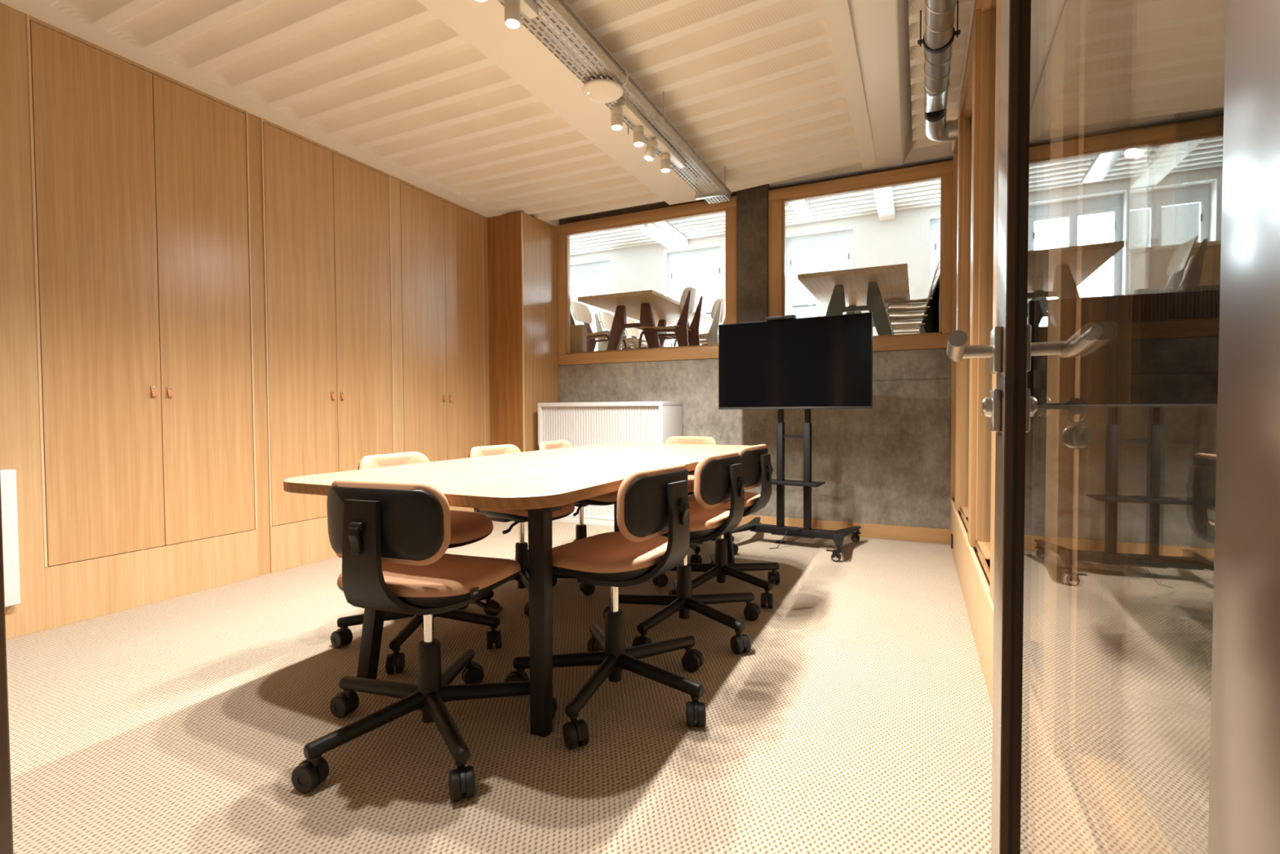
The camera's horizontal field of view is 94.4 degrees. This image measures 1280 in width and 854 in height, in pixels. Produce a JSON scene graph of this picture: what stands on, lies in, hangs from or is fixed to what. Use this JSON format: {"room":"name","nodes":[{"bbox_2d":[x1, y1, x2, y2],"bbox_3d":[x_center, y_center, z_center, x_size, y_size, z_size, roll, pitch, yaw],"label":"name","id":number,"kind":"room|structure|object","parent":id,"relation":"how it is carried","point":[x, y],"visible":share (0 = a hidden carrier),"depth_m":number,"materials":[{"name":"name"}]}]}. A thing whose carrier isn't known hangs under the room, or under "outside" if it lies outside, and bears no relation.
{"room":"meeting room","nodes":[
{"label":"meeting room","id":0,"kind":"room"},
{"bbox_2d":[487,211,523,452],"bbox_3d":[-1.061,-0.523,5.422,0.430,2.658,0.516,0,2,25],"label":"wall","id":1,"kind":"structure","parent":0,"point":[504,231],"depth_m":5.18,"materials":[{"name":"brown wood"}]},
{"bbox_2d":[520,211,524,452],"bbox_3d":[-1.007,-0.514,5.115,0.010,2.656,0.012,0,2,25],"label":"trim","id":2,"kind":"structure","parent":1,"relation":"attached to","point":[522,240],"depth_m":5.10,"materials":[{"name":"beige wood"}]},
{"bbox_2d":[522,212,559,451],"bbox_3d":[-0.882,-0.521,5.333,0.006,2.657,0.486,1,2,30],"label":"wall panel","id":3,"kind":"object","parent":1,"relation":"attached to","point":[541,366],"depth_m":5.28,"materials":[{"name":"brown wood"}]},
{"bbox_2d":[6,520,1213,853],"bbox_3d":[-0.049,0.937,1.571,5.820,0.060,7.146,0,2,25],"label":"floor","id":4,"kind":"structure","parent":0,"point":[856,717],"depth_m":1.80,"materials":[{"name":"carpet"}]},
{"bbox_2d":[330,451,501,673],"bbox_3d":[-0.873,0.501,2.486,0.696,0.771,0.712,0,2,23],"label":"swivel chair","id":5,"kind":"object","parent":4,"relation":"on","point":[467,527],"visible":0.39,"depth_m":2.40,"materials":[{"name":"black plastic"}]},
{"bbox_2d":[291,479,557,802],"bbox_3d":[-0.640,0.520,1.757,0.690,0.771,0.688,0,2,19],"label":"swivel chair","id":6,"kind":"object","parent":4,"relation":"on","point":[392,539],"visible":0.93,"depth_m":1.54,"materials":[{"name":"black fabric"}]},
{"bbox_2d":[283,442,749,737],"bbox_3d":[-0.223,0.508,2.750,1.050,0.735,2.370,0,2,25],"label":"meeting table","id":7,"kind":"object","parent":4,"relation":"on","point":[539,482],"visible":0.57,"depth_m":1.88,"materials":[{"name":"brown wood"}]},
{"bbox_2d":[457,444,595,616],"bbox_3d":[-0.624,0.484,3.063,0.690,0.771,0.692,1,2,28],"label":"swivel chair","id":8,"kind":"object","parent":4,"relation":"on","point":[520,517],"visible":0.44,"depth_m":3.01,"materials":[{"name":"beige fabric"}]},
{"bbox_2d":[537,440,617,586],"bbox_3d":[-0.364,0.471,3.487,0.713,0.771,0.688,0,2,21],"label":"swivel chair","id":9,"kind":"object","parent":4,"relation":"on","point":[611,498],"visible":0.1,"depth_m":3.44,"materials":[{"name":"beige fabric"}]},
{"bbox_2d":[504,463,706,749],"bbox_3d":[-0.079,0.511,1.964,0.692,0.771,0.683,1,2,32],"label":"swivel chair","id":10,"kind":"object","parent":4,"relation":"on","point":[651,503],"visible":0.97,"depth_m":1.83,"materials":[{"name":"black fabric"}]},
{"bbox_2d":[537,401,682,527],"bbox_3d":[-0.260,0.301,5.074,1.170,1.022,0.428,0,2,25],"label":"base cabinet","id":11,"kind":"object","parent":4,"relation":"on","point":[580,424],"visible":0.48,"depth_m":4.89,"materials":[{"name":"white metal"}]},
{"bbox_2d":[603,451,760,653],"bbox_3d":[0.181,0.493,2.556,0.696,0.771,0.691,1,2,31],"label":"swivel chair","id":12,"kind":"object","parent":4,"relation":"on","point":[718,478],"visible":0.82,"depth_m":2.42,"materials":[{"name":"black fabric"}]},
{"bbox_2d":[664,435,738,563],"bbox_3d":[0.285,0.454,3.960,0.714,0.771,0.691,0,2,25],"label":"swivel chair","id":13,"kind":"object","parent":4,"relation":"on","point":[695,558],"visible":0.16,"depth_m":4.00,"materials":[{"name":"plastic"}]},
{"bbox_2d":[653,444,779,608],"bbox_3d":[0.405,0.477,3.100,0.689,0.771,0.698,1,2,31],"label":"swivel chair","id":14,"kind":"object","parent":4,"relation":"on","point":[757,469],"visible":0.77,"depth_m":2.98,"materials":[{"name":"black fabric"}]},
{"bbox_2d":[731,408,861,561],"bbox_3d":[1.054,0.090,4.155,0.839,1.480,0.667,1,2,30],"label":"stand","id":15,"kind":"object","parent":4,"relation":"on","point":[754,525],"visible":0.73,"depth_m":4.10,"materials":[{"name":"black metal"}]},
{"bbox_2d":[718,311,872,409],"bbox_3d":[1.033,-0.429,4.059,1.050,0.614,0.048,1,2,30],"label":"television","id":16,"kind":"object","parent":15,"relation":"attached to","point":[822,362],"visible":1,"depth_m":4.01,"materials":[{"name":"black plastic"}]},
{"bbox_2d":[771,479,825,487],"bbox_3d":[1.051,0.381,4.105,0.400,0.023,0.225,1,2,30],"label":"shelf","id":17,"kind":"object","parent":15,"relation":"attached to","point":[806,482],"depth_m":4.04,"materials":[{"name":"black metal"}]},
{"bbox_2d":[0,0,1226,226],"bbox_3d":[-0.104,-1.891,1.407,5.820,0.296,6.956,0,2,25],"label":"ceiling","id":18,"kind":"structure","parent":0,"point":[391,81],"depth_m":3.12,"materials":[{"name":"beige paint"}]},
{"bbox_2d":[497,0,732,204],"bbox_3d":[-0.732,-1.689,1.625,0.232,0.238,6.200,0,2,25],"label":"cable tray","id":19,"kind":"object","parent":18,"relation":"hanging from","point":[533,25],"visible":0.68,"depth_m":2.73,"materials":[{"name":"grey metal"}]},
{"bbox_2d":[519,0,538,18],"bbox_3d":[-0.601,-1.579,1.870,0.042,0.036,0.910,0,2,25],"label":"track","id":20,"kind":"object","parent":19,"relation":"attached to","point":[528,7],"visible":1,"depth_m":2.24,"materials":[{"name":"metal"}]},
{"bbox_2d":[504,0,520,28],"bbox_3d":[-0.471,-1.545,2.192,0.058,0.119,0.058,0,2,25],"label":"spotlight","id":21,"kind":"object","parent":20,"relation":"attached to","point":[512,7],"visible":1,"depth_m":2.17,"materials":[{"name":"white metal"}]},
{"bbox_2d":[582,70,628,102],"bbox_3d":[-0.179,-1.639,2.828,0.196,0.106,0.196,-1,2,-32],"label":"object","id":22,"kind":"object","parent":19,"relation":"attached to","point":[600,90],"visible":1,"depth_m":2.80,"materials":[{"name":"beige plastic"}]},
{"bbox_2d":[617,97,685,168],"bbox_3d":[0.086,-1.623,3.320,0.042,0.036,0.840,0,2,25],"label":"track","id":23,"kind":"object","parent":19,"relation":"attached to","point":[628,109],"visible":0.82,"depth_m":3.23,"materials":[{"name":"white metal"}]},
{"bbox_2d":[610,102,622,130],"bbox_3d":[-0.115,-1.542,2.944,0.058,0.119,0.058,0,2,25],"label":"spotlight","id":24,"kind":"object","parent":23,"relation":"attached to","point":[616,111],"visible":1,"depth_m":2.92,"materials":[{"name":"beige metal"}]},
{"bbox_2d":[633,124,644,146],"bbox_3d":[-0.007,-1.566,3.171,0.058,0.119,0.058,0,2,25],"label":"spotlight","id":25,"kind":"object","parent":23,"relation":"attached to","point":[638,130],"visible":0.97,"depth_m":3.15,"materials":[{"name":"beige metal"}]},
{"bbox_2d":[644,137,657,160],"bbox_3d":[0.061,-1.543,3.292,0.079,0.122,0.058,0,2,-5],"label":"spotlight","id":26,"kind":"object","parent":23,"relation":"attached to","point":[651,147],"visible":1,"depth_m":3.27,"materials":[{"name":"beige metal"}]},
{"bbox_2d":[660,152,670,172],"bbox_3d":[0.151,-1.570,3.505,0.058,0.119,0.058,0,2,25],"label":"spotlight","id":27,"kind":"object","parent":23,"relation":"attached to","point":[664,157],"visible":0.96,"depth_m":3.48,"materials":[{"name":"beige metal"}]},
{"bbox_2d":[848,0,912,168],"bbox_3d":[0.358,-1.907,1.179,0.376,0.215,6.946,0,2,24],"label":"ceiling beam","id":28,"kind":"structure","parent":18,"relation":"attached to","point":[881,28],"depth_m":3.15,"materials":[{"name":"beige paint"}]},
{"bbox_2d":[917,0,960,142],"bbox_3d":[0.511,-1.714,0.870,0.206,0.246,5.903,0,2,25],"label":"ventilation duct","id":29,"kind":"object","parent":18,"relation":"hanging from","point":[940,33],"visible":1,"depth_m":2.80,"materials":[{"name":"metal"}]},
{"bbox_2d":[559,336,1218,547],"bbox_3d":[1.418,0.126,4.652,5.818,1.378,0.220,0,2,25],"label":"wall","id":30,"kind":"structure","parent":0,"point":[888,463],"depth_m":4.26,"materials":[{"name":"concrete"}]},
{"bbox_2d":[556,195,736,364],"bbox_3d":[0.028,-1.218,5.192,1.712,1.293,0.102,0,2,25],"label":"window","id":31,"kind":"structure","parent":30,"relation":"in","point":[564,231],"depth_m":5.17,"materials":[{"name":"brown wood"}]},
{"bbox_2d":[736,183,770,323],"bbox_3d":[0.948,-1.245,4.837,0.250,1.356,0.295,0,2,25],"label":"column","id":32,"kind":"structure","parent":30,"relation":"on","point":[752,203],"depth_m":4.70,"materials":[{"name":"concrete"}]},
{"bbox_2d":[737,515,950,544],"bbox_3d":[0.716,0.761,4.872,3.255,0.104,0.018,0,2,25],"label":"baseboard","id":33,"kind":"structure","parent":30,"relation":"attached to","point":[940,535],"depth_m":4.37,"materials":[{"name":"brown wood"}]},
{"bbox_2d":[768,160,953,351],"bbox_3d":[1.614,-1.206,4.441,1.290,1.293,0.102,0,2,25],"label":"window","id":34,"kind":"structure","parent":30,"relation":"in","point":[944,171],"depth_m":4.31,"materials":[{"name":"brown wood"}]},
{"bbox_2d":[950,153,957,497],"bbox_3d":[2.206,-0.688,4.096,0.090,2.362,0.066,0,2,25],"label":"trim","id":35,"kind":"structure","parent":30,"relation":"attached to","point":[955,155],"depth_m":4.08,"materials":[{"name":"brown wood"}]},
{"bbox_2d":[1037,535,1214,565],"bbox_3d":[3.136,0.780,3.725,1.890,0.104,0.018,0,2,25],"label":"baseboard","id":36,"kind":"structure","parent":30,"relation":"attached to","point":[1131,550],"depth_m":3.66,"materials":[{"name":"brown wood"}]},
{"bbox_2d":[1039,115,1223,342],"bbox_3d":[3.147,-1.194,3.715,1.890,1.293,0.102,0,2,25],"label":"window","id":37,"kind":"structure","parent":30,"relation":"in","point":[1206,128],"depth_m":3.61,"materials":[{"name":"brown wood"}]},
{"bbox_2d":[1127,284,1220,321],"bbox_3d":[3.496,-0.711,3.667,1.210,0.326,0.035,0,2,25],"label":"trim","id":38,"kind":"structure","parent":30,"relation":"on","point":[1199,301],"depth_m":3.72,"materials":[{"name":"brown wood"}]},
{"bbox_2d":[559,112,1223,224],"bbox_3d":[1.607,-1.918,4.529,5.400,0.131,0.230,0,2,25],"label":"lintel","id":39,"kind":"object","parent":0,"point":[661,204],"visible":0.05,"depth_m":4.69,"materials":[{"name":"wood"}]},
{"bbox_2d":[569,165,1222,349],"bbox_3d":[3.646,-2.089,9.999,14.000,2.850,0.300,0,2,25],"label":"wall","id":40,"kind":"structure","parent":0,"point":[905,238],"depth_m":9.72,"materials":[{"name":"white paint"}]},
{"bbox_2d":[569,260,610,351],"bbox_3d":[-1.002,-2.168,12.280,1.155,2.418,0.075,0,2,25],"label":"window","id":41,"kind":"structure","parent":40,"relation":"in","point":[590,269],"depth_m":12.25,"materials":[{"name":"white"}]},
{"bbox_2d":[667,246,720,346],"bbox_3d":[1.064,-2.152,11.301,1.132,2.418,0.075,0,2,25],"label":"window","id":42,"kind":"structure","parent":40,"relation":"in","point":[694,256],"depth_m":11.28,"materials":[{"name":"white"}]},
{"bbox_2d":[786,229,853,316],"bbox_3d":[3.125,-2.136,10.325,1.142,2.418,0.075,0,2,25],"label":"window","id":43,"kind":"structure","parent":40,"relation":"in","point":[820,241],"depth_m":10.31,"materials":[{"name":"white"}]},
{"bbox_2d":[928,218,940,291],"bbox_3d":[5.193,-2.119,9.346,1.145,2.418,0.075,0,2,25],"label":"window","id":44,"kind":"structure","parent":40,"relation":"in","point":[935,224],"depth_m":9.53,"materials":[{"name":"white"}]},
{"bbox_2d":[1129,184,1209,247],"bbox_3d":[7.258,-2.103,8.368,1.145,2.418,0.075,0,2,25],"label":"window","id":45,"kind":"structure","parent":40,"relation":"in","point":[1153,201],"depth_m":8.26,"materials":[{"name":"white"}]},
{"bbox_2d":[569,135,1223,255],"bbox_3d":[2.518,-3.475,7.595,14.000,0.135,6.134,0,2,25],"label":"ceiling","id":46,"kind":"structure","parent":0,"point":[1218,138],"depth_m":9.35,"materials":[{"name":"white paint"}]},
{"bbox_2d":[633,223,688,248],"bbox_3d":[-0.443,-3.360,8.703,0.400,0.124,5.454,0,2,25],"label":"ceiling beam","id":47,"kind":"structure","parent":46,"relation":"attached to","point":[652,232],"depth_m":10.52,"materials":[{"name":"white paint"}]},
{"bbox_2d":[644,221,687,239],"bbox_3d":[-0.117,-3.223,8.483,0.240,0.382,3.800,0,2,25],"label":"ceiling tray","id":48,"kind":"object","parent":46,"relation":"hanging from","point":[666,227],"visible":0.3,"depth_m":9.66,"materials":[{"name":"metal"}]},
{"bbox_2d":[785,199,815,222],"bbox_3d":[1.817,-3.207,7.567,0.240,0.382,3.800,0,2,25],"label":"ceiling tray","id":49,"kind":"object","parent":46,"relation":"hanging from","point":[802,210],"visible":0.21,"depth_m":8.77,"materials":[{"name":"metal"}]},
{"bbox_2d":[872,186,895,221],"bbox_3d":[2.842,-3.334,7.147,0.230,0.124,5.454,0,2,25],"label":"ceiling beam","id":50,"kind":"structure","parent":46,"relation":"attached to","point":[884,200],"depth_m":8.83,"materials":[{"name":"white paint"}]},
{"bbox_2d":[1129,138,1204,188],"bbox_3d":[5.792,-3.311,5.750,0.300,0.124,5.454,0,2,25],"label":"ceiling beam","id":51,"kind":"structure","parent":46,"relation":"attached to","point":[1166,157],"depth_m":7.45,"materials":[{"name":"white paint"}]},
{"bbox_2d":[907,0,972,148],"bbox_3d":[0.641,-1.866,1.135,0.290,0.036,6.500,0,2,25],"label":"ceiling","id":52,"kind":"structure","parent":0,"point":[920,140],"depth_m":3.15,"materials":[{"name":"beige paint"}]},
{"bbox_2d":[734,103,1223,191],"bbox_3d":[1.424,-2.148,4.629,5.820,0.474,0.214,0,2,25],"label":"wall","id":53,"kind":"structure","parent":0,"point":[942,151],"depth_m":4.21,"materials":[{"name":"beige paint"}]},
{"bbox_2d":[951,0,982,154],"bbox_3d":[1.290,-1.878,2.103,0.090,0.135,4.387,0,2,25],"label":"trim","id":54,"kind":"structure","parent":53,"relation":"attached to","point":[978,5],"depth_m":3.10,"materials":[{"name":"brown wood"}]},
{"bbox_2d":[950,500,1110,853],"bbox_3d":[1.303,0.729,2.175,0.090,0.310,4.387,0,2,25],"label":"wall","id":55,"kind":"structure","parent":0,"point":[1065,840],"depth_m":1.98,"materials":[{"name":"brown wood"}]},
{"bbox_2d":[954,115,964,511],"bbox_3d":[1.979,-0.673,3.608,0.091,2.362,0.130,0,2,25],"label":"trim","id":56,"kind":"structure","parent":55,"relation":"attached to","point":[960,144],"depth_m":3.57,"materials":[{"name":"brown wood"}]},
{"bbox_2d":[960,66,972,528],"bbox_3d":[1.770,-0.659,3.137,0.063,2.361,0.906,0,2,25],"label":"window","id":57,"kind":"structure","parent":55,"relation":"in","point":[967,123],"depth_m":3.50,"materials":[{"name":"brown wood"}]},
{"bbox_2d":[967,8,981,546],"bbox_3d":[1.543,-0.645,2.669,0.091,2.362,0.137,0,2,25],"label":"trim","id":58,"kind":"structure","parent":55,"relation":"attached to","point":[976,51],"depth_m":2.63,"materials":[{"name":"brown wood"}]},
{"bbox_2d":[975,0,996,578],"bbox_3d":[1.360,-0.633,2.254,0.069,2.361,0.773,0,2,25],"label":"window","id":59,"kind":"structure","parent":55,"relation":"in","point":[988,67],"depth_m":2.56,"materials":[{"name":"brown glass"}]},
{"bbox_2d":[989,0,1000,603],"bbox_3d":[1.165,-0.621,1.854,0.091,2.362,0.120,0,2,25],"label":"trim","id":60,"kind":"structure","parent":55,"relation":"attached to","point":[997,2],"depth_m":1.88,"materials":[{"name":"brown wood"}]},
{"bbox_2d":[949,497,1100,853],"bbox_3d":[1.265,0.562,2.188,0.016,0.021,4.386,0,2,25],"label":"trim","id":61,"kind":"structure","parent":55,"relation":"attached to","point":[1088,844],"depth_m":0.97,"materials":[{"name":"beige wood"}]},
{"bbox_2d":[1042,0,1080,759],"bbox_3d":[0.791,-0.597,1.049,0.091,2.362,0.108,0,2,25],"label":"trim","id":62,"kind":"structure","parent":55,"relation":"attached to","point":[1064,148],"depth_m":1.04,"materials":[{"name":"brown wood"}]},
{"bbox_2d":[1068,0,1174,853],"bbox_3d":[0.579,-0.582,0.571,0.063,2.361,0.940,0,2,25],"label":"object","id":63,"kind":"structure","parent":55,"relation":"in","point":[1126,825],"depth_m":0.97,"materials":[{"name":"brown glass"}]},
{"bbox_3d":[2.525,-0.544,7.658,14.000,0.100,6.174,0,2,25],"label":"floor","id":64,"kind":"structure","parent":0,"visible":0},
{"bbox_2d":[570,324,587,352],"bbox_3d":[-0.804,-0.751,5.813,0.620,0.450,0.105,0,2,25],"label":"base cabinet","id":65,"kind":"object","parent":64,"relation":"on","point":[578,332],"visible":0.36,"depth_m":5.67,"materials":[{"name":"brown wood"}]},
{"bbox_2d":[570,301,626,351],"bbox_3d":[-0.458,-0.951,6.388,0.565,0.816,0.405,0,2,25],"label":"chair","id":66,"kind":"object","parent":64,"relation":"on","point":[581,313],"visible":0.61,"depth_m":6.49,"materials":[{"name":"brown wood"}]},
{"bbox_2d":[595,310,648,351],"bbox_3d":[-0.198,-0.968,6.984,0.565,0.816,0.405,0,2,25],"label":"chair","id":67,"kind":"object","parent":64,"relation":"on","point":[606,318],"visible":0.52,"depth_m":6.93,"materials":[{"name":"brown wood"}]},
{"bbox_2d":[622,319,667,349],"bbox_3d":[0.062,-0.986,7.579,0.565,0.816,0.405,0,2,25],"label":"chair","id":68,"kind":"object","parent":64,"relation":"on","point":[633,331],"visible":0.14,"depth_m":7.66,"materials":[{"name":"white wood"}]},
{"bbox_2d":[577,289,713,350],"bbox_3d":[0.162,-0.918,6.477,0.795,0.738,1.910,0,2,25],"label":"dining table","id":69,"kind":"object","parent":64,"relation":"on","point":[651,308],"visible":0.58,"depth_m":6.00,"materials":[{"name":"brown wood"}]},
{"bbox_2d":[638,287,702,348],"bbox_3d":[0.303,-0.942,5.917,0.565,0.816,0.405,0,2,25],"label":"chair","id":70,"kind":"object","parent":64,"relation":"on","point":[689,297],"visible":0.69,"depth_m":5.78,"materials":[{"name":"brown wood"}]},
{"bbox_2d":[672,298,725,346],"bbox_3d":[0.675,-0.960,6.515,0.565,0.816,0.405,0,2,25],"label":"chair","id":71,"kind":"object","parent":64,"relation":"on","point":[718,308],"visible":0.38,"depth_m":6.28,"materials":[{"name":"beige plastic"}]},
{"bbox_2d":[797,263,911,335],"bbox_3d":[2.076,-0.903,5.559,0.820,0.738,1.930,0,2,25],"label":"dining table","id":72,"kind":"object","parent":64,"relation":"on","point":[853,291],"visible":0.58,"depth_m":4.98,"materials":[{"name":"brown wood"}]},
{"bbox_2d":[890,284,937,333],"bbox_3d":[2.635,-0.952,5.863,0.565,0.816,0.405,0,2,25],"label":"chair","id":73,"kind":"object","parent":64,"relation":"on","point":[919,326],"visible":0.32,"depth_m":5.67,"materials":[{"name":"beige wood"}]},
{"bbox_2d":[888,275,939,333],"bbox_3d":[2.653,-1.030,5.852,0.565,0.816,0.405,0,2,25],"label":"chair","id":74,"kind":"object","parent":73,"relation":"on","point":[905,320],"visible":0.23,"depth_m":5.64,"materials":[{"name":"brown wood"}]},
{"bbox_2d":[885,267,939,332],"bbox_3d":[2.670,-1.108,5.842,0.565,0.816,0.405,0,2,25],"label":"chair","id":75,"kind":"object","parent":74,"relation":"on","point":[920,310],"visible":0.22,"depth_m":5.65,"materials":[{"name":"brown wood"}]},
{"bbox_2d":[884,260,940,331],"bbox_3d":[2.688,-1.185,5.831,0.565,0.816,0.405,0,2,25],"label":"chair","id":76,"kind":"object","parent":75,"relation":"on","point":[920,302],"visible":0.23,"depth_m":5.67,"materials":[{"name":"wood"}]},
{"bbox_2d":[1039,246,1048,326],"bbox_3d":[3.169,-0.891,4.942,0.815,0.738,1.910,0,2,25],"label":"dining table","id":77,"kind":"object","parent":64,"relation":"on","point":[1045,263],"visible":0.02,"depth_m":4.42,"materials":[{"name":"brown wood"}]},
{"bbox_2d":[1128,234,1208,291],"bbox_3d":[3.644,-0.914,4.279,0.565,0.816,0.405,0,2,25],"label":"chair","id":78,"kind":"object","parent":64,"relation":"on","point":[1177,264],"visible":0.3,"depth_m":4.12,"materials":[{"name":"brown wood"}]},
{"bbox_2d":[1128,240,1221,290],"bbox_3d":[5.563,-1.095,5.302,2.040,1.100,0.540,0,2,25],"label":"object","id":79,"kind":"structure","parent":64,"relation":"on","point":[1148,267],"depth_m":5.40,"materials":[{"name":"beige wood"}]},
{"bbox_2d":[1128,240,1221,255],"bbox_3d":[5.560,-1.625,5.287,2.040,0.040,0.540,0,2,25],"label":"countertop","id":80,"kind":"structure","parent":79,"relation":"on","point":[1211,243],"depth_m":5.37,"materials":[{"name":"brown wood"}]},
{"bbox_3d":[-1.399,-0.516,0.847,3.660,2.900,0.060,0,2,25],"label":"wall","id":81,"kind":"structure","parent":0,"visible":0},
{"bbox_2d":[0,475,13,853],"bbox_3d":[-0.546,-0.384,0.424,0.084,2.650,0.080,0,2,25],"label":"trim","id":82,"kind":"structure","parent":81,"relation":"attached to","point":[6,805],"depth_m":0.46,"materials":[{"name":"brown wood"}]},
{"bbox_2d":[946,0,1279,853],"bbox_3d":[0.349,-0.371,0.466,0.166,2.590,0.840,0,2,25],"label":"door","id":83,"kind":"structure","parent":81,"relation":"in","point":[1244,818],"depth_m":0.19,"materials":[{"name":"clear glass"}]},
{"bbox_2d":[1044,397,1092,448],"bbox_3d":[0.565,-0.005,0.784,0.052,0.067,0.033,0,2,25],"label":"key","id":84,"kind":"object","parent":83,"relation":"hanging from","point":[1076,436],"visible":1,"depth_m":0.78,"materials":[{"name":"silver metal"}]},
{"bbox_3d":[-2.630,-0.587,2.749,0.120,2.950,7.146,0,2,25],"label":"wall","id":85,"kind":"structure","parent":0,"visible":0},
{"bbox_2d":[0,468,20,606],"bbox_3d":[-2.691,0.465,2.358,0.058,0.568,0.310,0,2,25],"label":"wall panel","id":86,"kind":"object","parent":85,"relation":"attached to","point":[8,477],"visible":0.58,"depth_m":2.47,"materials":[{"name":"white ceramic"}]},
{"bbox_2d":[0,2,46,639],"bbox_3d":[-2.855,-0.422,2.101,0.030,2.658,1.055,0,2,25],"label":"wall panel","id":87,"kind":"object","parent":85,"relation":"attached to","point":[20,422],"depth_m":2.52,"materials":[{"name":"brown wood"}]},
{"bbox_2d":[26,13,47,567],"bbox_3d":[-2.627,-0.575,2.578,0.032,2.382,0.010,0,2,25],"label":"trim","id":88,"kind":"structure","parent":85,"relation":"attached to","point":[28,22],"depth_m":2.57,"materials":[{"name":"beige wood"}]},
{"bbox_2d":[29,15,245,114],"bbox_3d":[-2.439,-1.770,2.958,0.030,0.016,0.902,0,2,25],"label":"trim","id":89,"kind":"structure","parent":85,"relation":"attached to","point":[31,18],"depth_m":2.87,"materials":[{"name":"brown wood"}]},
{"bbox_2d":[30,20,254,566],"bbox_3d":[-2.424,-0.578,2.987,0.045,2.364,0.898,0,2,25],"label":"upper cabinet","id":90,"kind":"object","parent":85,"relation":"attached to","point":[141,189],"visible":1,"depth_m":2.90,"materials":[{"name":"brown wood"}]},
{"bbox_2d":[44,528,257,629],"bbox_3d":[-2.427,0.743,3.026,0.030,0.274,0.920,0,2,25],"label":"wall panel","id":91,"kind":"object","parent":85,"relation":"attached to","point":[77,591],"depth_m":2.94,"materials":[{"name":"brown wood"}]},
{"bbox_2d":[244,111,257,528],"bbox_3d":[-2.237,-0.599,3.402,0.032,2.382,0.009,0,2,25],"label":"trim","id":92,"kind":"structure","parent":85,"relation":"attached to","point":[246,114],"depth_m":3.39,"materials":[{"name":"beige wood"}]},
{"bbox_2d":[247,112,271,576],"bbox_3d":[-2.221,-0.463,3.446,0.024,2.658,0.076,0,2,25],"label":"trim","id":93,"kind":"structure","parent":85,"relation":"attached to","point":[254,122],"depth_m":3.44,"materials":[{"name":"brown wood"}]},
{"bbox_2d":[262,118,388,176],"bbox_3d":[-2.012,-1.797,3.860,0.030,0.016,0.903,0,2,25],"label":"trim","id":94,"kind":"structure","parent":85,"relation":"attached to","point":[268,122],"depth_m":3.79,"materials":[{"name":"brown wood"}]},
{"bbox_2d":[262,122,392,525],"bbox_3d":[-1.997,-0.605,3.889,0.045,2.364,0.899,0,2,25],"label":"upper cabinet","id":95,"kind":"object","parent":85,"relation":"attached to","point":[327,213],"visible":0.93,"depth_m":3.80,"materials":[{"name":"brown wood"}]},
{"bbox_2d":[269,506,476,573],"bbox_3d":[-1.665,0.694,4.634,0.030,0.274,2.482,0,2,25],"label":"trim","id":96,"kind":"structure","parent":85,"relation":"attached to","point":[296,544],"depth_m":3.68,"materials":[{"name":"brown wood"}]},
{"bbox_2d":[388,173,394,453],"bbox_3d":[-1.810,-0.626,4.305,0.031,2.382,0.010,0,2,25],"label":"trim","id":97,"kind":"structure","parent":85,"relation":"attached to","point":[388,174],"depth_m":4.29,"materials":[{"name":"beige wood"}]},
{"bbox_2d":[390,174,404,453],"bbox_3d":[-1.789,-0.628,4.350,0.030,2.382,0.090,0,2,25],"label":"trim","id":98,"kind":"structure","parent":85,"relation":"attached to","point":[394,181],"depth_m":4.34,"materials":[{"name":"brown wood"}]},
{"bbox_2d":[400,179,481,217],"bbox_3d":[-1.583,-1.824,4.765,0.030,0.016,0.901,0,2,25],"label":"trim","id":99,"kind":"structure","parent":85,"relation":"attached to","point":[401,180],"depth_m":4.70,"materials":[{"name":"brown wood"}]},
{"bbox_2d":[400,182,484,462],"bbox_3d":[-1.568,-0.632,4.794,0.045,2.364,0.897,0,2,25],"label":"upper cabinet","id":100,"kind":"object","parent":85,"relation":"attached to","point":[442,248],"visible":0.85,"depth_m":4.74,"materials":[{"name":"brown wood"}]},
{"bbox_2d":[481,215,485,445],"bbox_3d":[-1.381,-0.653,5.209,0.032,2.382,0.011,0,2,25],"label":"trim","id":101,"kind":"structure","parent":85,"relation":"attached to","point":[482,215],"depth_m":5.19,"materials":[{"name":"beige wood"}]},
{"bbox_2d":[483,216,490,445],"bbox_3d":[-1.366,-0.654,5.242,0.030,2.382,0.062,0,2,25],"label":"trim","id":102,"kind":"structure","parent":85,"relation":"attached to","point":[485,219],"depth_m":5.23,"materials":[{"name":"brown wood"}]},
{"label":"outside","id":103,"kind":"structure","parent":0,"visible":0},
{"bbox_2d":[572,202,1199,351],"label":"window","id":104,"kind":"structure","parent":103,"point":[1180,224],"depth_m":18.41,"materials":[{"name":"glass"}]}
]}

